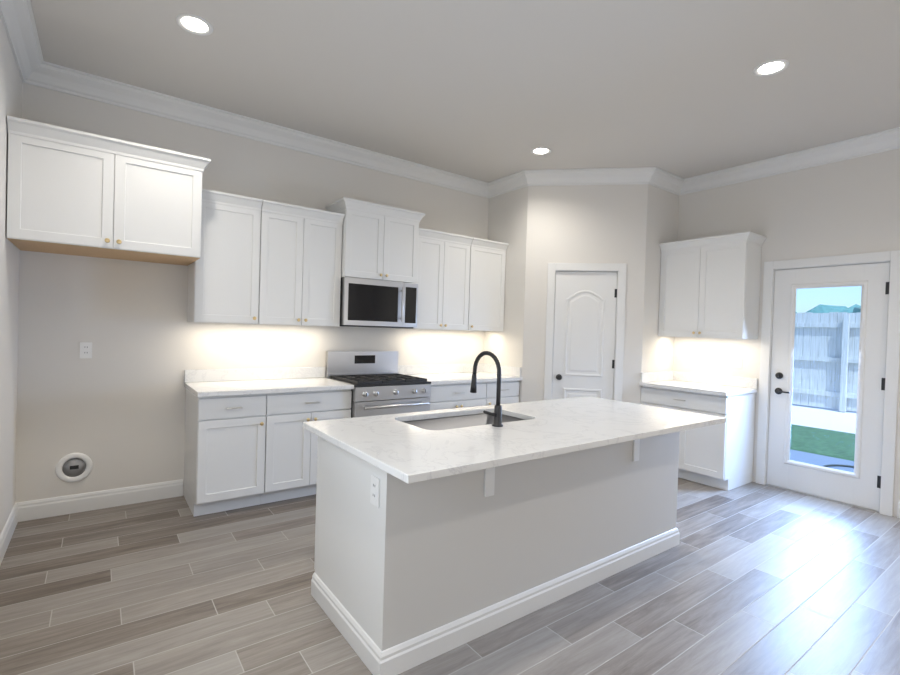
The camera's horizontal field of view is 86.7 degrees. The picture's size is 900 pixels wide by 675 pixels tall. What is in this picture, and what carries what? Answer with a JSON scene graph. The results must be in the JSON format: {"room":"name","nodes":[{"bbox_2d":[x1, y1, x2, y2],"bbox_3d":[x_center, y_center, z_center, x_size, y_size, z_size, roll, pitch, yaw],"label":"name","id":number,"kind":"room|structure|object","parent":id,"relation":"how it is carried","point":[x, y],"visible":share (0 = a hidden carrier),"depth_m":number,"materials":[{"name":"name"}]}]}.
{"room":"kitchen","nodes":[
{"label":"kitchen","id":0,"kind":"room"},
{"bbox_2d":[0,16,21,534],"bbox_3d":[-0.979,-0.197,0.508,0.100,3.080,6.800,1,1,-36],"label":"wall","id":1,"kind":"structure","parent":0,"point":[10,92],"depth_m":2.81,"materials":[{"name":"paint"}]},
{"bbox_2d":[15,83,488,502],"bbox_3d":[-1.227,-0.263,4.481,4.200,3.080,0.100,1,1,-36],"label":"wall","id":2,"kind":"structure","parent":0,"point":[113,408],"depth_m":3.64,"materials":[{"name":"paint"}]},
{"bbox_2d":[55,453,92,481],"bbox_3d":[-2.673,0.926,3.393,0.210,0.210,0.012,1,1,-36],"label":"vent box","id":3,"kind":"object","parent":2,"relation":"attached to","point":[73,467],"visible":1,"depth_m":3.39,"materials":[{"name":"white plastic"}]},
{"bbox_2d":[80,342,91,357],"bbox_3d":[-2.605,0.092,3.415,0.070,0.115,0.008,1,1,-36],"label":"electrical outlet","id":4,"kind":"object","parent":2,"relation":"attached to","point":[85,349],"visible":1,"depth_m":3.41,"materials":[{"name":"white plastic"}]},
{"bbox_2d":[6,115,210,265],"bbox_3d":[-2.258,-0.904,3.232,1.033,0.676,0.651,1,1,-36],"label":"upper cabinet","id":5,"kind":"object","parent":2,"relation":"attached to","point":[75,192],"visible":0.98,"depth_m":2.96,"materials":[{"name":"white wood"}]},
{"bbox_2d":[187,188,262,323],"bbox_3d":[-1.779,-0.605,3.769,0.458,0.981,0.371,1,1,-36],"label":"upper cabinet","id":6,"kind":"object","parent":2,"relation":"attached to","point":[223,278],"visible":0.81,"depth_m":3.65,"materials":[{"name":"white wood"}]},
{"bbox_2d":[258,199,344,326],"bbox_3d":[-1.316,-0.596,4.108,0.686,0.981,0.371,1,1,-36],"label":"upper cabinet","id":7,"kind":"object","parent":2,"relation":"attached to","point":[300,266],"visible":1,"depth_m":3.97,"materials":[{"name":"white wood"}]},
{"bbox_2d":[325,197,424,283],"bbox_3d":[-0.707,-0.868,4.514,0.838,0.676,0.421,1,1,-36],"label":"upper cabinet","id":8,"kind":"object","parent":2,"relation":"attached to","point":[379,241],"visible":0.94,"depth_m":4.35,"materials":[{"name":"white wood"}]},
{"bbox_2d":[340,277,417,327],"bbox_3d":[-0.717,-0.312,4.513,0.754,0.430,0.444,1,1,-36],"label":"microwave","id":9,"kind":"object","parent":8,"relation":"attached to","point":[375,303],"visible":0.96,"depth_m":4.34,"materials":[{"name":"silver metal"}]},
{"bbox_2d":[399,228,472,330],"bbox_3d":[-0.150,-0.573,4.965,0.676,0.981,0.371,1,1,-36],"label":"upper cabinet","id":10,"kind":"object","parent":2,"relation":"attached to","point":[443,276],"visible":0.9,"depth_m":4.84,"materials":[{"name":"white wood"}]},
{"bbox_2d":[0,479,899,564],"bbox_3d":[1.264,1.320,2.210,5.575,0.130,6.600,1,1,-36],"label":"baseboard","id":11,"kind":"structure","parent":2,"relation":"attached to","point":[52,507],"depth_m":3.43,"materials":[{"name":"white wood"}]},
{"bbox_2d":[464,237,508,331],"bbox_3d":[0.328,-0.564,5.316,0.506,0.981,0.371,1,1,-36],"label":"upper cabinet","id":12,"kind":"object","parent":2,"relation":"attached to","point":[487,285],"visible":0.79,"depth_m":5.20,"materials":[{"name":"white wood"}]},
{"bbox_2d":[0,477,899,674],"bbox_3d":[1.260,1.436,2.211,5.775,0.100,6.800,1,1,-36],"label":"floor","id":13,"kind":"structure","parent":0,"point":[752,578],"depth_m":2.43,"materials":[{"name":"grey tile"}]},
{"bbox_2d":[183,388,265,516],"bbox_3d":[-1.742,0.840,3.682,0.458,0.869,0.640,1,1,-36],"label":"base cabinet","id":14,"kind":"object","parent":13,"relation":"on","point":[224,457],"visible":0.98,"depth_m":3.46,"materials":[{"name":"white wood"}]},
{"bbox_2d":[261,389,351,503],"bbox_3d":[-1.279,0.849,4.022,0.688,0.869,0.640,1,1,-36],"label":"base cabinet","id":15,"kind":"object","parent":13,"relation":"on","point":[291,458],"visible":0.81,"depth_m":3.73,"materials":[{"name":"white wood"}]},
{"bbox_2d":[184,367,353,396],"bbox_3d":[-1.450,0.342,3.871,1.162,0.135,0.649,1,1,-36],"label":"countertop","id":16,"kind":"structure","parent":15,"relation":"on","point":[216,382],"depth_m":3.89,"materials":[{"name":"white stone"}]},
{"bbox_2d":[325,351,430,417],"bbox_3d":[-0.660,0.720,4.409,0.756,1.152,0.732,1,1,-36],"label":"range","id":17,"kind":"object","parent":13,"relation":"on","point":[380,383],"visible":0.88,"depth_m":4.31,"materials":[{"name":"silver metal"}]},
{"bbox_2d":[430,382,485,410],"bbox_3d":[-0.098,0.871,4.890,0.716,0.869,0.640,1,1,-36],"label":"base cabinet","id":18,"kind":"object","parent":13,"relation":"on","point":[449,396],"visible":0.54,"depth_m":4.63,"materials":[{"name":"white wood"}]},
{"bbox_2d":[398,363,522,384],"bbox_3d":[0.109,0.372,5.016,1.188,0.135,0.649,1,1,-36],"label":"countertop","id":19,"kind":"structure","parent":18,"relation":"on","point":[437,374],"depth_m":5.12,"materials":[{"name":"white stone"}]},
{"bbox_2d":[485,381,518,405],"bbox_3d":[0.380,0.881,5.241,0.466,0.869,0.640,1,1,-36],"label":"base cabinet","id":20,"kind":"object","parent":13,"relation":"on","point":[509,391],"visible":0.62,"depth_m":5.01,"materials":[{"name":"white wood"}]},
{"bbox_2d":[311,427,698,674],"bbox_3d":[0.468,0.925,2.746,2.239,0.859,0.948,1,1,-36],"label":"kitchen island","id":21,"kind":"object","parent":13,"relation":"on","point":[439,532],"depth_m":2.22,"materials":[{"name":"paint"}]},
{"bbox_2d":[303,396,725,486],"bbox_3d":[0.484,0.480,2.701,2.307,0.030,1.036,1,1,-36],"label":"island countertop","id":22,"kind":"structure","parent":21,"relation":"on","point":[410,453],"depth_m":2.29,"materials":[{"name":"white stone"}]},
{"bbox_2d":[407,411,522,430],"bbox_3d":[0.092,0.590,2.697,0.784,0.237,0.430,1,1,-36],"label":"sink","id":23,"kind":"object","parent":22,"relation":"in","point":[468,417],"depth_m":2.89,"materials":[{"name":"silver metal"}]},
{"bbox_2d":[470,351,506,426],"bbox_3d":[0.168,0.265,2.544,0.126,0.386,0.256,1,1,-36],"label":"faucet","id":24,"kind":"object","parent":22,"relation":"on","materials":[{"name":"black metal"}]},
{"bbox_2d":[641,386,755,490],"bbox_3d":[2.445,0.949,4.776,0.640,0.869,0.836,1,1,-36],"label":"base cabinet","id":25,"kind":"object","parent":13,"relation":"on","point":[720,456],"visible":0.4,"depth_m":4.45,"materials":[{"name":"white wood"}]},
{"bbox_2d":[639,371,757,395],"bbox_3d":[2.460,0.446,4.759,0.649,0.135,0.850,1,1,-36],"label":"countertop","id":26,"kind":"structure","parent":25,"relation":"on","point":[720,385],"depth_m":4.81,"materials":[{"name":"white stone"}]},
{"bbox_2d":[30,0,899,182],"bbox_3d":[1.355,-1.742,2.165,5.775,0.100,6.800,1,1,-36],"label":"ceiling","id":27,"kind":"structure","parent":0,"point":[488,91],"depth_m":3.12,"materials":[{"name":"paint"}]},
{"bbox_2d":[176,13,212,34],"bbox_3d":[-1.455,-1.780,2.719,0.190,0.007,0.190,1,1,-36],"label":"recessed light","id":28,"kind":"object","parent":27,"relation":"in","point":[194,24],"visible":1,"depth_m":2.71,"materials":[{"name":"white plastic"}]},
{"bbox_2d":[531,147,550,154],"bbox_3d":[0.848,-1.737,4.448,0.190,0.007,0.190,1,1,-36],"label":"recessed light","id":29,"kind":"object","parent":27,"relation":"in","point":[540,150],"visible":1,"depth_m":4.44,"materials":[{"name":"white plastic"}]},
{"bbox_2d":[753,59,788,75],"bbox_3d":[2.002,-1.681,2.976,0.190,0.007,0.190,1,1,-36],"label":"recessed light","id":30,"kind":"object","parent":27,"relation":"in","point":[771,67],"visible":1,"depth_m":2.97,"materials":[{"name":"white plastic"}]},
{"bbox_2d":[484,186,527,402],"bbox_3d":[0.643,-0.220,5.396,0.100,3.080,0.640,1,1,-36],"label":"wall","id":31,"kind":"structure","parent":0,"point":[507,217],"depth_m":5.27,"materials":[{"name":"paint"}]},
{"bbox_2d":[521,184,647,403],"bbox_3d":[1.401,-0.192,5.066,1.216,3.080,0.100,2,1,9],"label":"wall","id":32,"kind":"structure","parent":0,"point":[586,223],"depth_m":5.00,"materials":[{"name":"paint"}]},
{"bbox_2d":[552,272,616,399],"bbox_3d":[1.406,0.325,5.016,0.636,2.032,0.101,2,1,9],"label":"pantry door","id":33,"kind":"structure","parent":32,"relation":"in","point":[584,335],"depth_m":5.02,"materials":[{"name":"white wood"}]},
{"bbox_2d":[544,263,626,400],"bbox_3d":[1.409,0.285,5.060,0.797,2.127,0.118,2,1,9],"label":"door frame","id":34,"kind":"structure","parent":32,"relation":"attached to","point":[620,269],"depth_m":4.98,"materials":[{"name":"white wood"}]},
{"bbox_2d":[640,184,678,403],"bbox_3d":[2.252,-0.168,5.176,0.715,3.080,0.100,1,1,-36],"label":"wall","id":35,"kind":"structure","parent":0,"point":[661,227],"depth_m":5.04,"materials":[{"name":"paint"}]},
{"bbox_2d":[0,0,899,197],"bbox_3d":[1.352,-1.624,2.166,5.575,0.134,6.600,1,1,-36],"label":"crown molding","id":36,"kind":"structure","parent":35,"relation":"attached to","point":[19,24],"depth_m":4.13,"materials":[{"name":"white wood"}]},
{"bbox_2d":[673,148,899,516],"bbox_3d":[4.067,-0.085,3.223,0.100,3.080,5.200,1,1,-36],"label":"wall","id":37,"kind":"structure","parent":0,"point":[848,206],"depth_m":4.38,"materials":[{"name":"paint"}]},
{"bbox_2d":[658,231,766,338],"bbox_3d":[2.609,-0.488,4.818,0.371,0.981,0.877,1,1,-36],"label":"upper cabinet","id":38,"kind":"object","parent":37,"relation":"attached to","point":[709,287],"visible":1,"depth_m":4.66,"materials":[{"name":"white wood"}]},
{"bbox_2d":[755,250,899,516],"bbox_3d":[3.315,0.354,4.221,0.118,2.127,0.987,1,1,-36],"label":"door frame","id":39,"kind":"structure","parent":37,"relation":"attached to","point":[890,411],"depth_m":3.91,"materials":[{"name":"white wood"}]},
{"bbox_2d":[766,262,889,512],"bbox_3d":[3.308,0.398,4.211,0.140,2.040,0.826,1,1,-36],"label":"patio door","id":40,"kind":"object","parent":37,"relation":"attached to","point":[860,487],"visible":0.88,"depth_m":4.11,"materials":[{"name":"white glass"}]},
{"label":"outside","id":41,"kind":"structure","parent":0,"visible":0},
{"bbox_2d":[790,449,853,472],"bbox_3d":[3.891,1.488,5.137,1.920,0.108,15.000,1,1,-36],"label":"patio","id":42,"kind":"structure","parent":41,"point":[818,459],"depth_m":5.60,"materials":[{"name":"concrete"}]},
{"bbox_2d":[823,464,853,467],"bbox_3d":[4.250,1.434,5.088,0.662,0.019,0.462,1,1,-36],"label":"hose","id":43,"kind":"object","parent":42,"relation":"on","point":[838,465],"depth_m":5.32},
{"bbox_2d":[790,424,854,460],"bbox_3d":[5.257,1.510,6.761,2.195,0.100,24.000,1,1,-36],"label":"lawn","id":44,"kind":"structure","parent":41,"point":[827,450],"depth_m":6.64,"materials":[{"name":"green plant"}]},
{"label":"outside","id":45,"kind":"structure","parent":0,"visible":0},
{"bbox_2d":[791,390,855,433],"bbox_3d":[13.691,1.651,14.196,20.195,0.105,26.000,1,1,-36],"label":"walk","id":46,"kind":"structure","parent":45,"point":[826,417],"depth_m":8.67,"materials":[{"name":"concrete"}]},
{"bbox_2d":[792,312,860,411],"bbox_3d":[8.299,0.503,8.967,0.148,1.990,24.019,1,1,-36],"label":"fence","id":47,"kind":"object","parent":46,"relation":"on","point":[807,343],"depth_m":9.80,"materials":[{"name":"grey wood"}]},
{"bbox_2d":[807,304,860,344],"bbox_3d":[16.851,0.021,20.158,3.400,3.139,3.932,1,1,-36],"label":"tree","id":48,"kind":"object","parent":46,"relation":"on","point":[824,309],"depth_m":20.51,"materials":[{"name":"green plant"}]}
]}

